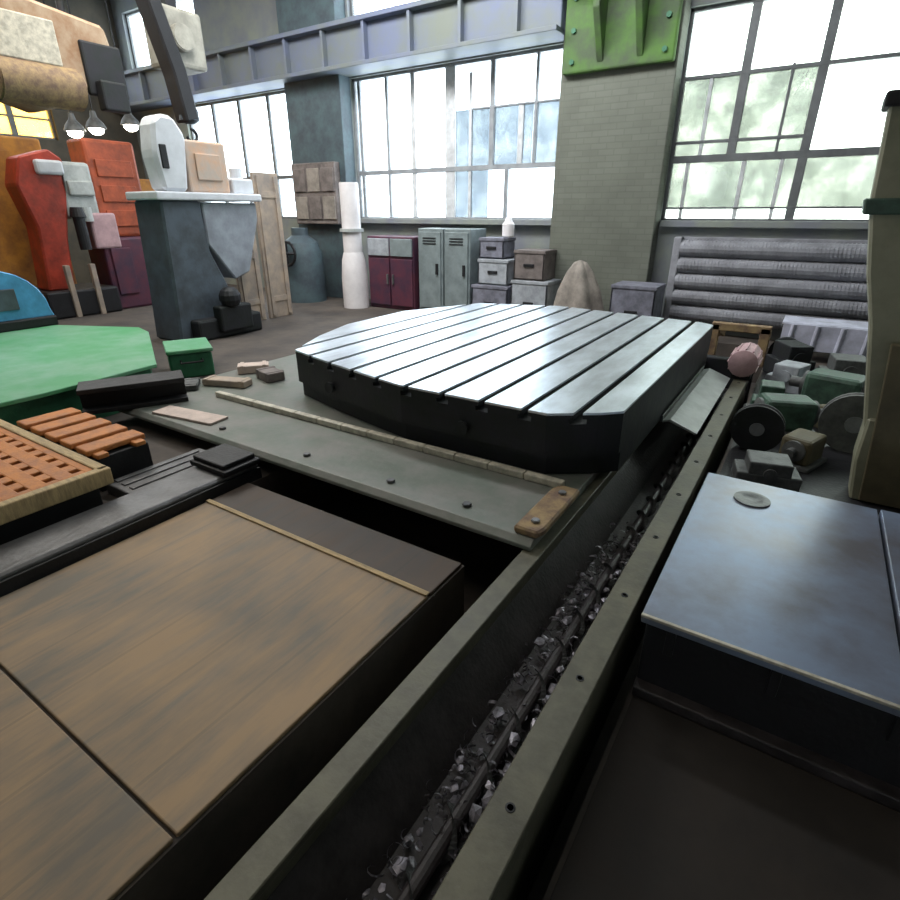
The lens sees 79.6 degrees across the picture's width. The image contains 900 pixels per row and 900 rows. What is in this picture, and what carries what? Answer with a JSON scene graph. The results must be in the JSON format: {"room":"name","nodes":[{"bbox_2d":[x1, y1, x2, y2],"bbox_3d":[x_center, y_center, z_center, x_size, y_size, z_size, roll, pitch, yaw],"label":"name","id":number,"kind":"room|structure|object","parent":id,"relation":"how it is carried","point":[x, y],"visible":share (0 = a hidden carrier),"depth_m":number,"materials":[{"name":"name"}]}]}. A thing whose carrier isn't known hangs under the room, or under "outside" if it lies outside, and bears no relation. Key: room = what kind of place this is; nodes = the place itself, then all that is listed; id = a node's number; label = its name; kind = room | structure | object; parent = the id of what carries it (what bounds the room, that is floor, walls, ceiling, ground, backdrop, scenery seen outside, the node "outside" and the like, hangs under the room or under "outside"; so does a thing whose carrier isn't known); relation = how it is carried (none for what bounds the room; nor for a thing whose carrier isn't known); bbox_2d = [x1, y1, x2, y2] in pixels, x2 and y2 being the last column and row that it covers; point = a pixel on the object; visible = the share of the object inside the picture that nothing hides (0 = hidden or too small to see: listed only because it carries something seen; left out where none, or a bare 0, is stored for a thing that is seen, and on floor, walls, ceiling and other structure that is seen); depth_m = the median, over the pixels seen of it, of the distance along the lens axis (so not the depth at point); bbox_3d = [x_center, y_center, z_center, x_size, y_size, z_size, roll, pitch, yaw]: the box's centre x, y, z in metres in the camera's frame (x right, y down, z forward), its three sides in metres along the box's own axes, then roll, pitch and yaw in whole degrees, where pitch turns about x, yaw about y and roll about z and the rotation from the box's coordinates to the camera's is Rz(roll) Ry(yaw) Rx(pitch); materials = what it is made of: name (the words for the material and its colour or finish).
{"room":"metal workshop","nodes":[
{"label":"metal workshop","id":0,"kind":"room"},
{"bbox_2d":[4,0,145,283],"bbox_3d":[-12.791,-6.213,10.173,0.300,7.100,14.000,15,28,30],"label":"wall","id":1,"kind":"structure","parent":0,"point":[93,11],"depth_m":14.25,"materials":[{"name":"grey paint"}]},
{"bbox_2d":[0,104,56,139],"bbox_3d":[-11.076,-7.779,12.371,0.100,0.900,3.500,15,28,30],"label":"window","id":2,"kind":"structure","parent":1,"relation":"in","point":[14,132],"depth_m":13.16,"materials":[{"name":"metal"}]},
{"bbox_2d":[275,0,355,297],"bbox_3d":[-2.818,-6.951,11.729,1.600,7.000,0.340,15,28,30],"label":"column","id":3,"kind":"structure","parent":0,"point":[319,111],"depth_m":11.48,"materials":[{"name":"paint"}]},
{"bbox_2d":[291,161,341,223],"bbox_3d":[-2.967,-5.700,12.026,1.300,1.230,0.210,15,28,30],"label":"board","id":4,"kind":"object","parent":3,"relation":"attached to","point":[316,185],"visible":1,"depth_m":11.90,"materials":[{"name":"brown wood"}]},
{"bbox_2d":[0,284,899,899],"bbox_3d":[-3.418,-0.306,6.169,22.000,0.700,14.000,15,28,30],"label":"floor","id":5,"kind":"structure","parent":0,"point":[197,860],"depth_m":2.75,"materials":[{"name":"concrete"}]},
{"bbox_2d":[0,135,76,287],"bbox_3d":[-8.805,-4.157,10.154,0.914,3.150,2.500,15,28,30],"label":"tall cabinet","id":6,"kind":"object","parent":5,"relation":"on","point":[16,258],"visible":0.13,"depth_m":10.23,"materials":[{"name":"orange paint"}]},
{"bbox_2d":[0,419,113,544],"bbox_3d":[-3.338,0.293,3.543,1.760,0.315,1.340,15,28,30],"label":"grid","id":7,"kind":"object","parent":5,"relation":"on","point":[44,483],"visible":0.99,"depth_m":3.48,"materials":[{"name":"brown wood"}]},
{"bbox_2d":[5,138,151,319],"bbox_3d":[-7.218,-4.391,10.688,1.150,3.150,2.400,15,28,30],"label":"machine","id":8,"kind":"object","parent":5,"relation":"on","point":[46,191],"visible":0.91,"depth_m":10.33,"materials":[{"name":"red paint"}]},
{"bbox_2d":[0,325,156,427],"bbox_3d":[-6.311,-0.841,6.021,6.049,0.400,4.998,15,28,30],"label":"platform","id":9,"kind":"object","parent":5,"relation":"on","point":[42,368],"visible":0.77,"depth_m":5.68,"materials":[{"name":"paint"}]},
{"bbox_2d":[0,271,57,332],"bbox_3d":[-6.287,-2.008,7.214,0.900,0.778,1.350,15,28,30],"label":"machine cover","id":10,"kind":"object","parent":9,"relation":"on","point":[22,305],"visible":1,"depth_m":7.27,"materials":[{"name":"blue metal"}]},
{"bbox_2d":[17,407,152,491],"bbox_3d":[-2.886,-0.030,4.279,1.210,0.315,0.420,15,28,30],"label":"wooden pallet","id":11,"kind":"object","parent":5,"relation":"on","point":[126,452],"visible":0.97,"depth_m":4.08,"materials":[{"name":"orange wood"}]},
{"bbox_2d":[0,669,172,899],"bbox_3d":[-2.189,1.373,1.448,1.860,0.022,1.930,15,28,30],"label":"floor plate","id":12,"kind":"object","parent":5,"relation":"on","point":[69,831],"visible":1,"depth_m":1.78,"materials":[{"name":"brown wood"}]},
{"bbox_2d":[0,443,261,597],"bbox_3d":[-2.640,0.719,2.716,0.420,0.200,3.835,15,28,30],"label":"rail","id":13,"kind":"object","parent":5,"relation":"on","point":[221,469],"depth_m":3.39,"materials":[{"name":"grey metal"}]},
{"bbox_2d":[139,179,154,190],"bbox_3d":[-6.419,-4.592,11.954,0.350,2.500,0.550,15,28,30],"label":"tall cabinet","id":14,"kind":"object","parent":5,"relation":"on","point":[145,184],"visible":0.06,"depth_m":11.34,"materials":[{"name":"orange paint"}]},
{"bbox_2d":[106,448,204,497],"bbox_3d":[-2.122,0.178,4.073,0.330,0.100,0.750,15,28,30],"label":"plate","id":15,"kind":"object","parent":5,"relation":"on","point":[132,482],"visible":0.63,"depth_m":3.95,"materials":[{"name":"grey metal"}]},
{"bbox_2d":[162,337,214,377],"bbox_3d":[-3.278,-1.157,6.802,0.520,0.350,0.722,-13,27,-27],"label":"box","id":16,"kind":"object","parent":5,"relation":"on","point":[193,357],"visible":0.98,"depth_m":6.58,"materials":[{"name":"green paint"}]},
{"bbox_2d":[125,114,261,339],"bbox_3d":[-3.827,-3.416,8.535,1.212,3.095,1.800,15,28,30],"label":"machine","id":17,"kind":"object","parent":5,"relation":"on","point":[191,239],"visible":0.99,"depth_m":8.24,"materials":[{"name":"blue paint"}]},
{"bbox_2d":[0,499,428,836],"bbox_3d":[-1.274,0.796,2.747,1.860,0.034,1.426,15,28,30],"label":"floor plate","id":18,"kind":"object","parent":5,"relation":"on","point":[179,652],"depth_m":2.52,"materials":[{"name":"brown wood"}]},
{"bbox_2d":[236,236,266,319],"bbox_3d":[-3.628,-3.089,9.773,0.100,1.500,0.500,15,28,30],"label":"board","id":19,"kind":"object","parent":5,"relation":"on","point":[249,285],"visible":0.46,"depth_m":9.81,"materials":[{"name":"brown wood"}]},
{"bbox_2d":[250,172,292,317],"bbox_3d":[-3.290,-3.758,10.053,0.100,2.500,0.550,15,28,30],"label":"board","id":20,"kind":"object","parent":5,"relation":"on","point":[269,224],"visible":0.91,"depth_m":9.99,"materials":[{"name":"beige wood"}]},
{"bbox_2d":[285,228,326,302],"bbox_3d":[-3.358,-4.156,12.142,0.920,1.550,1.060,15,28,30],"label":"vessel","id":21,"kind":"object","parent":5,"relation":"on","point":[304,255],"visible":0.74,"depth_m":11.88,"materials":[{"name":"teal paint"}]},
{"bbox_2d":[212,483,461,595],"bbox_3d":[-0.800,0.506,3.423,1.860,0.022,0.320,15,28,30],"label":"floor plate","id":22,"kind":"object","parent":5,"relation":"on","point":[424,569],"visible":0.86,"depth_m":3.32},
{"bbox_2d":[339,182,368,308],"bbox_3d":[-2.004,-4.180,11.139,0.540,2.400,0.540,15,28,30],"label":"pipe","id":23,"kind":"object","parent":5,"relation":"on","point":[354,270],"visible":1,"depth_m":11.02,"materials":[{"name":"grey ceramic"}]},
{"bbox_2d":[367,235,419,309],"bbox_3d":[-1.058,-3.720,11.311,1.180,1.420,0.720,15,28,30],"label":"storage cabinet","id":24,"kind":"object","parent":5,"relation":"on","point":[393,259],"visible":0.94,"depth_m":11.01,"materials":[{"name":"red metal"}]},
{"bbox_2d":[418,228,448,308],"bbox_3d":[-0.235,-3.595,10.826,0.580,1.580,0.660,15,28,30],"label":"locker","id":25,"kind":"object","parent":5,"relation":"on","point":[430,240],"visible":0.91,"depth_m":10.55,"materials":[{"name":"grey metal"}]},
{"bbox_2d":[444,228,485,306],"bbox_3d":[0.278,-3.462,10.524,0.580,1.580,0.660,15,28,30],"label":"locker","id":26,"kind":"object","parent":5,"relation":"on","point":[461,245],"visible":0.8,"depth_m":10.22,"materials":[{"name":"grey metal"}]},
{"bbox_2d":[204,354,753,899],"bbox_3d":[1.073,0.673,3.555,0.690,0.710,9.180,15,28,30],"label":"trough","id":27,"kind":"object","parent":5,"relation":"on","point":[322,846],"visible":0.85,"depth_m":2.18,"materials":[{"name":"grey paint"}]},
{"bbox_2d":[119,354,598,550],"bbox_3d":[-0.054,-0.802,5.962,4.445,0.127,4.940,15,28,30],"label":"saddle","id":28,"kind":"object","parent":27,"relation":"on","point":[285,427],"visible":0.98,"depth_m":3.94,"materials":[{"name":"grey paint"}]},
{"bbox_2d":[76,370,188,414],"bbox_3d":[-2.979,-0.551,5.101,0.870,0.235,0.320,-13,27,-27],"label":"girder offcut","id":29,"kind":"object","parent":28,"relation":"on","point":[99,396],"visible":0.97,"depth_m":5.03,"materials":[{"name":"black metal"}]},
{"bbox_2d":[152,405,227,424],"bbox_3d":[-2.329,-0.314,4.827,0.720,0.020,0.200,11,26,23],"label":"board","id":30,"kind":"object","parent":28,"relation":"on","point":[176,412],"visible":1,"depth_m":4.80,"materials":[{"name":"beige wood"}]},
{"bbox_2d":[184,377,200,390],"bbox_3d":[-2.692,-0.687,5.620,0.152,0.066,0.300,-7,25,-16],"label":"block","id":31,"kind":"object","parent":28,"relation":"on","point":[191,384],"visible":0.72,"depth_m":5.53,"materials":[{"name":"grey metal"}]},
{"bbox_2d":[202,375,252,387],"bbox_3d":[-2.346,-0.722,5.687,0.500,0.076,0.172,5,24,12],"label":"block","id":32,"kind":"object","parent":28,"relation":"on","point":[212,380],"visible":1,"depth_m":5.63,"materials":[{"name":"beige wood"}]},
{"bbox_2d":[237,360,268,373],"bbox_3d":[-2.243,-0.943,6.167,0.340,0.096,0.192,-7,25,-16],"label":"block","id":33,"kind":"object","parent":28,"relation":"on","point":[250,367],"visible":0.77,"depth_m":6.09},
{"bbox_2d":[256,366,284,382],"bbox_3d":[-1.961,-0.827,5.889,0.212,0.106,0.300,-20,31,-38],"label":"block","id":34,"kind":"object","parent":28,"relation":"on","point":[270,374],"visible":1,"depth_m":5.81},
{"bbox_2d":[295,303,713,473],"bbox_3d":[0.585,-1.044,5.935,3.640,0.460,4.285,15,28,30],"label":"table","id":35,"kind":"object","parent":28,"relation":"on","point":[538,388],"visible":1,"depth_m":4.58,"materials":[{"name":"metal"}]},
{"bbox_2d":[661,366,729,434],"bbox_3d":[2.505,-0.550,5.401,0.303,0.114,2.000,15,28,30],"label":"guard","id":36,"kind":"object","parent":35,"relation":"attached to","point":[691,408],"visible":1,"depth_m":5.21,"materials":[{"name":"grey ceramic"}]},
{"bbox_2d":[346,518,645,899],"bbox_3d":[0.427,1.084,2.540,0.334,0.164,3.197,15,28,30],"label":"metal swarf","id":37,"kind":"object","parent":27,"relation":"in","point":[398,869],"visible":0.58,"depth_m":2.24,"materials":[{"name":"silver metal"}]},
{"bbox_2d":[396,388,725,899],"bbox_3d":[1.070,0.683,3.444,0.110,0.110,8.800,15,28,30],"label":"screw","id":38,"kind":"object","parent":27,"relation":"in","point":[444,842],"visible":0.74,"depth_m":2.39,"materials":[{"name":"grey metal"}]},
{"bbox_2d":[727,342,762,380],"bbox_3d":[3.430,-1.052,6.258,0.330,0.354,0.660,15,28,30],"label":"motor","id":39,"kind":"object","parent":27,"relation":"on","point":[745,359],"visible":1,"depth_m":6.03,"materials":[{"name":"pink metal"}]},
{"bbox_2d":[471,283,510,304],"bbox_3d":[0.887,-2.853,10.331,0.774,0.620,0.632,15,28,30],"label":"crate","id":40,"kind":"object","parent":5,"relation":"on","point":[481,293],"visible":0.3,"depth_m":10.02,"materials":[{"name":"grey cardboard"}]},
{"bbox_2d":[477,258,513,285],"bbox_3d":[0.915,-3.350,10.119,0.644,0.450,0.532,15,28,30],"label":"crate","id":41,"kind":"object","parent":40,"relation":"on","point":[500,272],"visible":0.7,"depth_m":9.91,"materials":[{"name":"grey cardboard"}]},
{"bbox_2d":[479,237,515,258],"bbox_3d":[0.872,-3.751,10.012,0.524,0.360,0.482,15,28,30],"label":"crate","id":42,"kind":"object","parent":41,"relation":"on","point":[490,247],"visible":0.95,"depth_m":9.85,"materials":[{"name":"grey cardboard"}]},
{"bbox_2d":[502,217,514,236],"bbox_3d":[1.059,-4.039,9.799,0.220,0.330,0.217,15,28,30],"label":"canister","id":43,"kind":"object","parent":42,"relation":"on","point":[508,225],"visible":1,"depth_m":9.73,"materials":[{"name":"white plastic"}]},
{"bbox_2d":[511,279,560,306],"bbox_3d":[1.560,-2.739,9.908,0.724,0.750,0.632,15,28,30],"label":"crate","id":44,"kind":"object","parent":5,"relation":"on","point":[523,292],"visible":0.5,"depth_m":9.61,"materials":[{"name":"grey cardboard"}]},
{"bbox_2d":[513,248,556,280],"bbox_3d":[1.518,-3.326,9.680,0.604,0.500,0.532,15,28,30],"label":"crate","id":45,"kind":"object","parent":44,"relation":"on","point":[531,264],"visible":1,"depth_m":9.50,"materials":[{"name":"brown cardboard"}]},
{"bbox_2d":[553,260,603,310],"bbox_3d":[2.184,-2.634,9.198,1.059,1.130,0.826,15,28,30],"label":"heap","id":46,"kind":"object","parent":5,"relation":"on","point":[579,288],"visible":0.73,"depth_m":8.94,"materials":[{"name":"beige fabric"}]},
{"bbox_2d":[609,281,665,317],"bbox_3d":[3.060,-2.325,8.903,0.724,0.800,0.632,15,28,30],"label":"crate","id":47,"kind":"object","parent":5,"relation":"on","point":[628,297],"visible":0.55,"depth_m":8.62,"materials":[{"name":"grey cardboard"}]},
{"bbox_2d":[550,696,899,899],"bbox_3d":[1.444,2.128,0.236,3.680,0.012,3.490,15,28,30],"label":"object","id":48,"kind":"structure","parent":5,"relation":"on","point":[678,808],"depth_m":1.95,"materials":[{"name":"black metal"}]},
{"bbox_2d":[708,321,772,366],"bbox_3d":[4.004,-1.272,7.537,0.700,1.070,0.800,15,28,30],"label":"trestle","id":49,"kind":"object","parent":5,"relation":"on","point":[719,328],"visible":0.72,"depth_m":7.04,"materials":[{"name":"brown wood"}]},
{"bbox_2d":[662,236,867,329],"bbox_3d":[5.204,-2.350,8.090,3.720,1.500,0.270,15,28,30],"label":"radiator","id":50,"kind":"object","parent":5,"relation":"on","point":[756,281],"visible":0.77,"depth_m":8.18,"materials":[{"name":"grey metal"}]},
{"bbox_2d":[632,472,899,811],"bbox_3d":[2.344,0.905,2.463,2.510,0.463,1.720,15,28,30],"label":"cover","id":51,"kind":"object","parent":5,"relation":"on","point":[771,617],"visible":1,"depth_m":2.36,"materials":[{"name":"metal"}]},
{"bbox_2d":[719,367,899,514],"bbox_3d":[3.781,-0.251,5.167,1.680,0.006,4.580,15,28,30],"label":"sheet","id":52,"kind":"object","parent":5,"relation":"on","point":[830,480],"visible":0.02,"depth_m":4.16,"materials":[{"name":"metal"}]},
{"bbox_2d":[730,403,785,450],"bbox_3d":[2.583,-0.189,4.537,0.400,0.400,0.130,15,28,30],"label":"pulley wheel","id":53,"kind":"object","parent":52,"relation":"on","point":[756,426],"visible":0.98,"depth_m":4.49,"materials":[{"name":"metal"}]},
{"bbox_2d":[732,449,801,491],"bbox_3d":[2.346,0.147,4.000,0.420,0.200,0.290,9,25,19],"label":"block","id":54,"kind":"object","parent":52,"relation":"on","point":[762,467],"visible":0.93,"depth_m":3.90,"materials":[{"name":"grey metal"}]},
{"bbox_2d":[750,379,785,403],"bbox_3d":[3.112,-0.483,5.263,0.300,0.340,0.290,12,26,25],"label":"block","id":55,"kind":"object","parent":52,"relation":"on","point":[767,386],"visible":0.38,"depth_m":5.15,"materials":[{"name":"green metal"}]},
{"bbox_2d":[768,337,795,353],"bbox_3d":[4.334,-1.266,6.989,0.380,0.380,0.130,15,28,30],"label":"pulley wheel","id":56,"kind":"object","parent":52,"relation":"on","point":[770,349],"visible":0.14,"depth_m":6.98,"materials":[{"name":"metal"}]},
{"bbox_2d":[743,392,821,434],"bbox_3d":[3.049,-0.325,4.923,0.684,0.323,0.380,5,24,12],"label":"gearbox","id":57,"kind":"object","parent":52,"relation":"on","point":[798,411],"visible":0.42,"depth_m":4.77,"materials":[{"name":"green metal"}]},
{"bbox_2d":[765,360,810,394],"bbox_3d":[3.836,-0.827,6.097,0.340,0.300,0.400,-17,29,-34],"label":"block","id":58,"kind":"object","parent":52,"relation":"on","point":[783,371],"visible":0.62,"depth_m":6.00,"materials":[{"name":"grey metal"}]},
{"bbox_2d":[762,340,815,373],"bbox_3d":[4.165,-1.108,6.612,0.400,0.400,0.440,1,24,3],"label":"block","id":59,"kind":"object","parent":52,"relation":"on","point":[794,350],"visible":0.66,"depth_m":6.48,"materials":[{"name":"metal"}]},
{"bbox_2d":[779,428,826,473],"bbox_3d":[2.812,-0.012,4.317,0.504,0.238,0.280,-17,29,-34],"label":"gearbox","id":60,"kind":"object","parent":52,"relation":"on","point":[804,448],"visible":0.88,"depth_m":4.21,"materials":[{"name":"grey metal"}]},
{"bbox_2d":[814,404,825,427],"bbox_3d":[3.549,-0.306,5.033,0.260,0.200,0.240,-3,24,-7],"label":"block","id":61,"kind":"object","parent":52,"relation":"on","point":[821,405],"visible":0.03,"depth_m":5.04,"materials":[{"name":"grey metal"}]},
{"bbox_2d":[789,368,864,403],"bbox_3d":[3.874,-0.588,5.460,0.440,0.374,0.792,-20,31,-38],"label":"gearbox","id":62,"kind":"object","parent":52,"relation":"on","point":[822,385],"visible":0.39,"depth_m":5.36,"materials":[{"name":"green metal"}]},
{"bbox_2d":[818,392,863,452],"bbox_3d":[3.363,-0.224,4.492,0.500,0.500,0.130,15,28,30],"label":"pulley wheel","id":63,"kind":"object","parent":52,"relation":"on","point":[840,419],"visible":0.69,"depth_m":4.50,"materials":[{"name":"grey metal"}]},
{"bbox_2d":[818,353,865,374],"bbox_3d":[4.525,-0.887,6.170,0.500,0.350,0.390,10,25,21],"label":"block","id":64,"kind":"object","parent":52,"relation":"on","point":[856,364],"visible":0.44,"depth_m":6.01,"materials":[{"name":"grey metal"}]},
{"bbox_2d":[848,89,899,508],"bbox_3d":[3.089,-0.767,3.265,1.380,2.480,0.270,15,28,30],"label":"column","id":65,"kind":"structure","parent":52,"relation":"on","point":[874,477],"depth_m":3.41,"materials":[{"name":"paint"}]},
{"bbox_3d":[5.287,-1.455,7.333,1.420,0.470,0.600,15,28,30],"label":"bench","id":66,"kind":"object","parent":5,"relation":"on","visible":0},
{"bbox_2d":[780,315,867,356],"bbox_3d":[5.269,-1.519,7.254,1.440,0.350,0.660,15,28,30],"label":"sheet","id":67,"kind":"object","parent":66,"relation":"on","point":[825,335],"visible":0.62,"depth_m":7.12,"materials":[{"name":"grey metal"}]},
{"bbox_2d":[110,0,867,339],"bbox_3d":[0.469,-6.209,10.165,22.000,7.100,0.350,15,28,30],"label":"wall","id":68,"kind":"structure","parent":0,"point":[224,23],"depth_m":11.66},
{"bbox_2d":[125,0,180,67],"bbox_3d":[-7.200,-10.422,13.666,3.000,1.400,0.100,15,28,30],"label":"window","id":69,"kind":"structure","parent":68,"relation":"in","point":[128,15],"depth_m":14.27,"materials":[{"name":"metal"}]},
{"bbox_2d":[190,90,296,218],"bbox_3d":[-5.067,-7.251,13.532,4.100,2.660,0.100,15,28,30],"label":"window","id":70,"kind":"structure","parent":68,"relation":"in","point":[266,95],"depth_m":13.18,"materials":[{"name":"metal"}]},
{"bbox_2d":[124,0,566,112],"bbox_3d":[-3.631,-8.243,11.488,12.890,0.760,0.640,15,28,30],"label":"beam","id":71,"kind":"structure","parent":68,"relation":"attached to","point":[419,32],"depth_m":10.04,"materials":[{"name":"grey metal"}]},
{"bbox_2d":[350,0,355,15],"bbox_3d":[-0.412,-8.664,9.661,3.650,1.400,0.100,15,28,30],"label":"window","id":72,"kind":"structure","parent":68,"relation":"in","point":[352,2],"depth_m":10.67,"materials":[{"name":"metal"}]},
{"bbox_2d":[360,218,550,225],"bbox_3d":[-0.096,-4.624,10.932,4.780,0.100,0.150,15,28,30],"label":"sill","id":73,"kind":"structure","parent":68,"relation":"attached to","point":[540,222],"depth_m":10.70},
{"bbox_2d":[352,45,562,219],"bbox_3d":[0.010,-5.936,10.536,4.780,2.660,0.100,15,28,30],"label":"window","id":74,"kind":"structure","parent":68,"relation":"in","point":[478,140],"depth_m":10.23,"materials":[{"name":"glass"}]},
{"bbox_2d":[660,220,867,229],"bbox_3d":[5.936,-3.074,7.400,5.900,0.100,0.100,15,28,30],"label":"sill","id":75,"kind":"structure","parent":68,"relation":"attached to","point":[663,223],"depth_m":8.04,"materials":[{"name":"grey concrete"}]},
{"bbox_2d":[661,0,899,221],"bbox_3d":[6.016,-4.462,6.956,5.930,2.840,0.100,15,28,30],"label":"window","id":76,"kind":"structure","parent":68,"relation":"in","point":[742,139],"depth_m":7.89,"materials":[{"name":"metal"}]},
{"bbox_2d":[549,0,691,311],"bbox_3d":[2.625,-5.541,8.518,1.790,7.000,0.340,15,28,30],"label":"wall pier","id":77,"kind":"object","parent":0,"point":[615,128],"visible":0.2,"depth_m":8.75,"materials":[{"name":"grey brick"}]},
{"bbox_2d":[562,0,682,75],"bbox_3d":[2.402,-6.284,7.784,1.700,1.250,0.530,15,28,30],"label":"bracket","id":78,"kind":"object","parent":77,"relation":"attached to","point":[600,35],"visible":1,"depth_m":7.93,"materials":[{"name":"green metal"}]},
{"bbox_3d":[-3.418,-7.127,3.175,22.000,0.200,14.000,15,28,30],"label":"ceiling","id":79,"kind":"structure","parent":0,"visible":0},
{"bbox_2d":[43,0,85,137],"bbox_3d":[-8.046,-8.403,10.900,0.420,3.675,0.420,15,28,30],"label":"lamp","id":80,"kind":"object","parent":79,"relation":"hanging from","point":[72,126],"visible":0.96,"depth_m":11.46,"materials":[{"name":"grey metal"}]},
{"bbox_2d":[0,0,130,113],"bbox_3d":[-6.095,-6.809,7.347,1.100,3.737,2.294,15,28,30],"label":"machine head","id":81,"kind":"object","parent":79,"relation":"hanging from","point":[51,58],"visible":1,"depth_m":7.78,"materials":[{"name":"orange paint"}]},
{"bbox_2d":[66,0,106,134],"bbox_3d":[-7.797,-8.604,11.235,0.420,3.575,0.420,15,28,30],"label":"lamp","id":82,"kind":"object","parent":79,"relation":"hanging from","point":[94,124],"visible":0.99,"depth_m":11.76,"materials":[{"name":"grey metal"}]},
{"bbox_2d":[104,0,139,131],"bbox_3d":[-7.364,-8.943,11.820,0.420,3.425,0.420,15,28,30],"label":"lamp","id":83,"kind":"object","parent":79,"relation":"hanging from","point":[130,123],"visible":0.84,"depth_m":12.31,"materials":[{"name":"grey metal"}]},
{"bbox_2d":[135,0,206,140],"bbox_3d":[-4.811,-7.394,9.013,0.750,4.004,1.142,15,28,30],"label":"machine arm","id":84,"kind":"object","parent":79,"relation":"hanging from","point":[174,38],"visible":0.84,"depth_m":9.13,"materials":[{"name":"beige paint"}]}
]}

